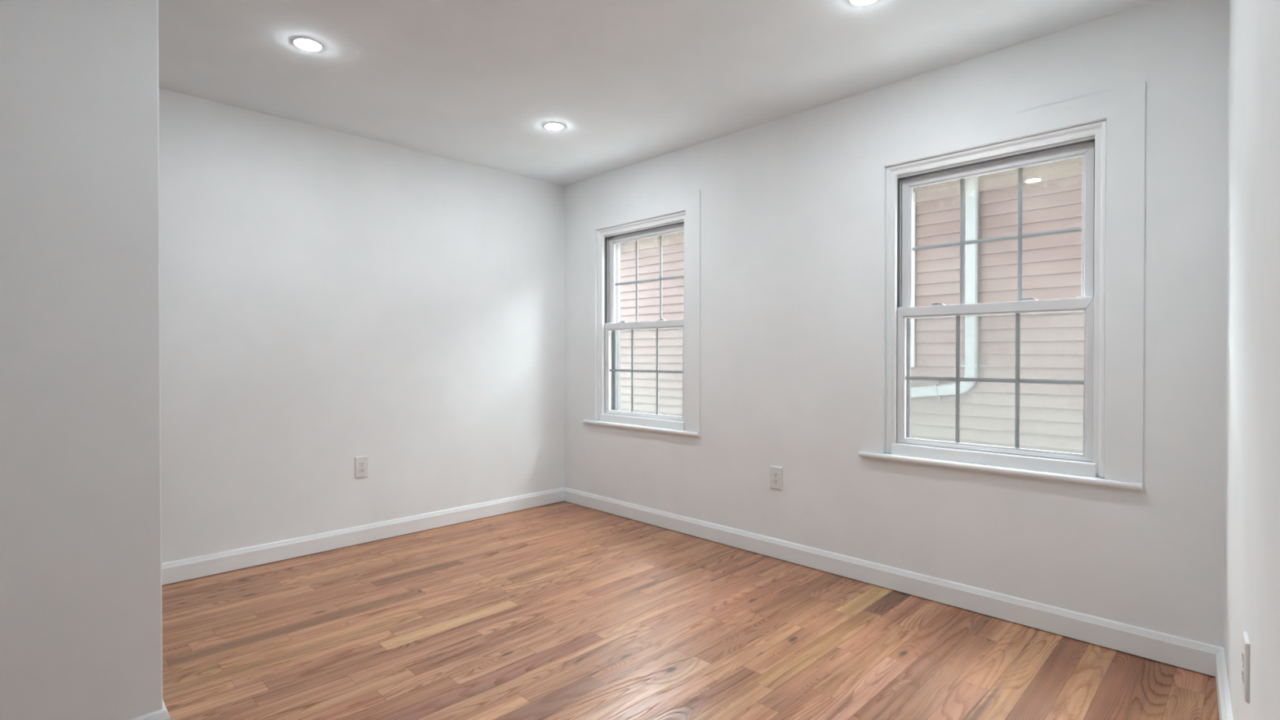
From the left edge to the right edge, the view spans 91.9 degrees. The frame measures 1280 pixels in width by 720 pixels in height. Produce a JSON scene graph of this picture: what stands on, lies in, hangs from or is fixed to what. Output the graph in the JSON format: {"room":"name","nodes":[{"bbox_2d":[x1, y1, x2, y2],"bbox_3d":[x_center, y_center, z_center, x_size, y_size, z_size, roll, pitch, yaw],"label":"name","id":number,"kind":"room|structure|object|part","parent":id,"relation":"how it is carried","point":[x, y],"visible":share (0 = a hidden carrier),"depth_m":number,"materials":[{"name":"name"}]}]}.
{"room":"empty bedroom","nodes":[
{"label":"empty bedroom","id":0,"kind":"room"},
{"bbox_2d":[0,0,162,719],"bbox_3d":[-1.994,-0.097,1.259,1.610,2.440,0.120,0,1,-45],"label":"wall","id":1,"kind":"structure","parent":0,"point":[81,603],"depth_m":1.66,"materials":[{"name":"paint"}]},
{"bbox_2d":[129,699,170,719],"bbox_3d":[-1.989,1.067,1.274,1.625,0.104,0.150,0,1,-45],"label":"baseboard","id":2,"kind":"structure","parent":1,"relation":"attached to","point":[162,714],"depth_m":1.78,"materials":[{"name":"paint"}]},
{"bbox_2d":[158,88,564,563],"bbox_3d":[-2.235,-0.013,3.300,4.450,2.640,0.200,0,1,-45],"label":"wall","id":3,"kind":"structure","parent":0,"point":[329,299],"depth_m":3.64,"materials":[{"name":"paint"}]},
{"bbox_2d":[355,455,368,478],"bbox_3d":[-1.670,0.642,3.719,0.078,0.126,0.010,0,1,-45],"label":"wall outlet","id":4,"kind":"object","parent":3,"relation":"attached to","point":[361,462],"visible":1,"depth_m":3.71,"materials":[{"name":"plastic"}]},
{"bbox_2d":[359,467,364,472],"bbox_3d":[-1.668,0.661,3.717,0.033,0.028,0.002,0,1,-45],"label":"receptacle","id":5,"kind":"object","parent":4,"relation":"attached to","point":[361,469],"depth_m":3.72,"materials":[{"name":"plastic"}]},
{"bbox_2d":[359,461,364,466],"bbox_3d":[-1.668,0.623,3.716,0.033,0.028,0.002,0,1,-45],"label":"receptacle","id":6,"kind":"object","parent":4,"relation":"attached to","point":[361,463],"depth_m":3.72,"materials":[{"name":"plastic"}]},
{"bbox_2d":[161,487,564,585],"bbox_3d":[-2.106,1.050,3.285,4.300,0.104,0.015,0,1,-45],"label":"baseboard","id":7,"kind":"structure","parent":3,"relation":"attached to","point":[177,571],"depth_m":3.63,"materials":[{"name":"paint"}]},
{"bbox_2d":[158,0,1157,186],"bbox_3d":[-0.611,-1.471,1.765,4.700,0.300,4.650,0,1,-45],"label":"ceiling","id":8,"kind":"structure","parent":0,"point":[628,82],"depth_m":2.72,"materials":[{"name":"paint"}]},
{"bbox_2d":[291,36,324,51],"bbox_3d":[-1.395,-1.322,2.602,0.119,0.011,0.119,0,1,-45],"label":"recessed light","id":9,"kind":"object","parent":8,"relation":"in","point":[302,42],"visible":1,"depth_m":2.59,"materials":[{"name":"paint"}]},
{"bbox_2d":[543,122,564,130],"bbox_3d":[-0.491,-1.330,3.535,0.119,0.011,0.119,0,1,-45],"label":"recessed light","id":10,"kind":"object","parent":8,"relation":"in","point":[550,126],"visible":1,"depth_m":3.52,"materials":[{"name":"paint"}]},
{"bbox_2d":[848,0,877,5],"bbox_3d":[0.821,-1.320,2.256,0.119,0.011,0.119,0,1,-45],"label":"recessed light","id":11,"kind":"object","parent":8,"relation":"in","point":[855,2],"visible":1,"depth_m":2.28,"materials":[{"name":"paint"}]},
{"bbox_2d":[161,501,1219,719],"bbox_3d":[-0.619,1.219,1.810,4.320,0.200,4.395,0,1,-45],"label":"floor","id":12,"kind":"structure","parent":0,"point":[562,610],"depth_m":2.42,"materials":[{"name":"brown wood"}]},
{"bbox_2d":[564,0,1228,647],"bbox_3d":[0.728,0.033,3.621,0.200,3.340,3.928,0,1,-45],"label":"wall","id":13,"kind":"structure","parent":0,"point":[780,198],"depth_m":2.91,"materials":[{"name":"paint"}]},
{"bbox_2d":[582,189,700,436],"bbox_3d":[0.043,-0.293,4.280,0.228,1.527,1.102,0,1,-45],"label":"window","id":14,"kind":"structure","parent":13,"relation":"in","point":[605,233],"depth_m":4.36,"materials":[{"name":"paint"}]},
{"bbox_3d":[0.004,-0.252,4.242,0.034,1.391,0.868,0,1,-45],"label":"stop molding","id":15,"kind":"part","parent":14,"relation":"part of","materials":[{"name":"paint"}]},
{"bbox_3d":[0.032,0.459,4.275,0.197,0.025,1.102,0,1,-45],"label":"sill","id":16,"kind":"part","parent":14,"relation":"part of","materials":[{"name":"paint"}]},
{"bbox_3d":[0.058,-0.251,4.295,0.114,1.393,0.867,0,1,-45],"label":"track frame","id":17,"kind":"part","parent":14,"relation":"part of","materials":[{"name":"plastic"}]},
{"bbox_3d":[0.030,0.064,4.270,0.034,0.656,0.781,0,1,-45],"label":"sash","id":18,"kind":"part","parent":14,"relation":"part of","materials":[{"name":"plastic"}]},
{"bbox_3d":[0.055,-0.554,4.290,0.030,0.668,0.771,0,1,-45],"label":"sash","id":19,"kind":"part","parent":14,"relation":"part of","materials":[{"name":"plastic"}]},
{"bbox_2d":[769,465,782,489],"bbox_3d":[0.757,0.656,3.448,0.010,0.126,0.078,0,1,-45],"label":"wall outlet","id":20,"kind":"object","parent":13,"relation":"attached to","point":[775,473],"visible":1,"depth_m":3.44,"materials":[{"name":"plastic"}]},
{"bbox_2d":[773,479,777,484],"bbox_3d":[0.755,0.676,3.446,0.002,0.028,0.033,0,1,-45],"label":"receptacle","id":21,"kind":"object","parent":20,"relation":"attached to","point":[775,481],"depth_m":3.45,"materials":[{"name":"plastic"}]},
{"bbox_2d":[773,471,777,476],"bbox_3d":[0.755,0.637,3.445,0.002,0.028,0.033,0,1,-45],"label":"receptacle","id":22,"kind":"object","parent":20,"relation":"attached to","point":[775,473],"depth_m":3.44,"materials":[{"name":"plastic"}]},
{"bbox_2d":[564,487,1223,676],"bbox_3d":[0.723,1.048,3.483,0.015,0.104,3.728,0,1,-45],"label":"baseboard","id":23,"kind":"structure","parent":13,"relation":"attached to","point":[1182,652],"depth_m":2.80,"materials":[{"name":"paint"}]},
{"bbox_2d":[857,80,1145,490],"bbox_3d":[1.554,-0.280,2.764,0.228,1.527,1.102,0,1,-45],"label":"window","id":24,"kind":"structure","parent":13,"relation":"in","point":[1106,128],"depth_m":2.60,"materials":[{"name":"paint"}]},
{"bbox_3d":[1.569,-0.238,2.779,0.114,1.393,0.867,0,1,-45],"label":"track frame","id":25,"kind":"part","parent":24,"relation":"part of","materials":[{"name":"plastic"}]},
{"bbox_3d":[1.541,0.076,2.753,0.034,0.656,0.781,0,1,-45],"label":"sash","id":26,"kind":"part","parent":24,"relation":"part of","materials":[{"name":"plastic"}]},
{"bbox_3d":[1.516,-0.240,2.725,0.034,1.391,0.868,0,1,-45],"label":"stop molding","id":27,"kind":"part","parent":24,"relation":"part of","materials":[{"name":"paint"}]},
{"bbox_3d":[1.566,-0.542,2.773,0.030,0.668,0.771,0,1,-45],"label":"sash","id":28,"kind":"part","parent":24,"relation":"part of","materials":[{"name":"plastic"}]},
{"bbox_3d":[1.544,0.471,2.759,0.197,0.025,1.102,0,1,-45],"label":"sill","id":29,"kind":"part","parent":24,"relation":"part of","materials":[{"name":"paint"}]},
{"bbox_3d":[1.654,-0.260,2.635,0.019,0.009,0.050,0,1,-45],"label":"lock lever","id":30,"kind":"part","parent":24,"relation":"part of","materials":[{"name":"metal"}]},
{"bbox_2d":[1223,0,1279,719],"bbox_3d":[0.793,0.010,0.403,4.650,2.640,0.722,0,1,-45],"label":"wall","id":31,"kind":"structure","parent":0,"point":[1252,415],"depth_m":1.27,"materials":[{"name":"paint"}]},
{"bbox_2d":[1215,648,1233,719],"bbox_3d":[0.611,1.072,0.559,0.022,0.104,4.309,0,1,41],"label":"baseboard","id":32,"kind":"structure","parent":31,"relation":"attached to","point":[1224,707],"depth_m":1.94,"materials":[{"name":"paint"}]},
{"bbox_2d":[1241,631,1250,703],"bbox_3d":[1.311,0.663,1.341,0.010,0.126,0.078,0,1,41],"label":"wall outlet","id":33,"kind":"object","parent":31,"relation":"attached to","point":[1246,651],"visible":1,"depth_m":1.31,"materials":[{"name":"plastic"}]},
{"bbox_2d":[1241,666,1244,683],"bbox_3d":[1.308,0.682,1.343,0.002,0.028,0.033,0,1,41],"label":"receptacle","id":34,"kind":"object","parent":33,"relation":"attached to","point":[1242,668],"depth_m":1.33,"materials":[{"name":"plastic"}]},
{"bbox_2d":[1241,648,1244,664],"bbox_3d":[1.308,0.643,1.343,0.002,0.028,0.033,0,1,41],"label":"receptacle","id":35,"kind":"object","parent":33,"relation":"attached to","point":[1242,651],"depth_m":1.33,"materials":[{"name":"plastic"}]},
{"label":"outside","id":36,"kind":"structure","parent":0,"visible":0},
{"bbox_3d":[4.794,1.729,9.472,13.800,0.150,23.000,0,1,-45],"label":"ground","id":37,"kind":"structure","parent":36,"visible":0},
{"bbox_2d":[620,156,1084,453],"bbox_3d":[3.051,-0.787,7.715,4.860,4.813,15.000,0,1,-45],"label":"neighbor house","id":38,"kind":"structure","parent":37,"relation":"on","point":[1051,344],"depth_m":5.02,"materials":[{"name":"plastic"}]},
{"bbox_3d":[2.051,-0.702,5.742,0.028,1.526,0.978,0,1,-45],"label":"window casing","id":39,"kind":"part","parent":38,"relation":"part of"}
]}

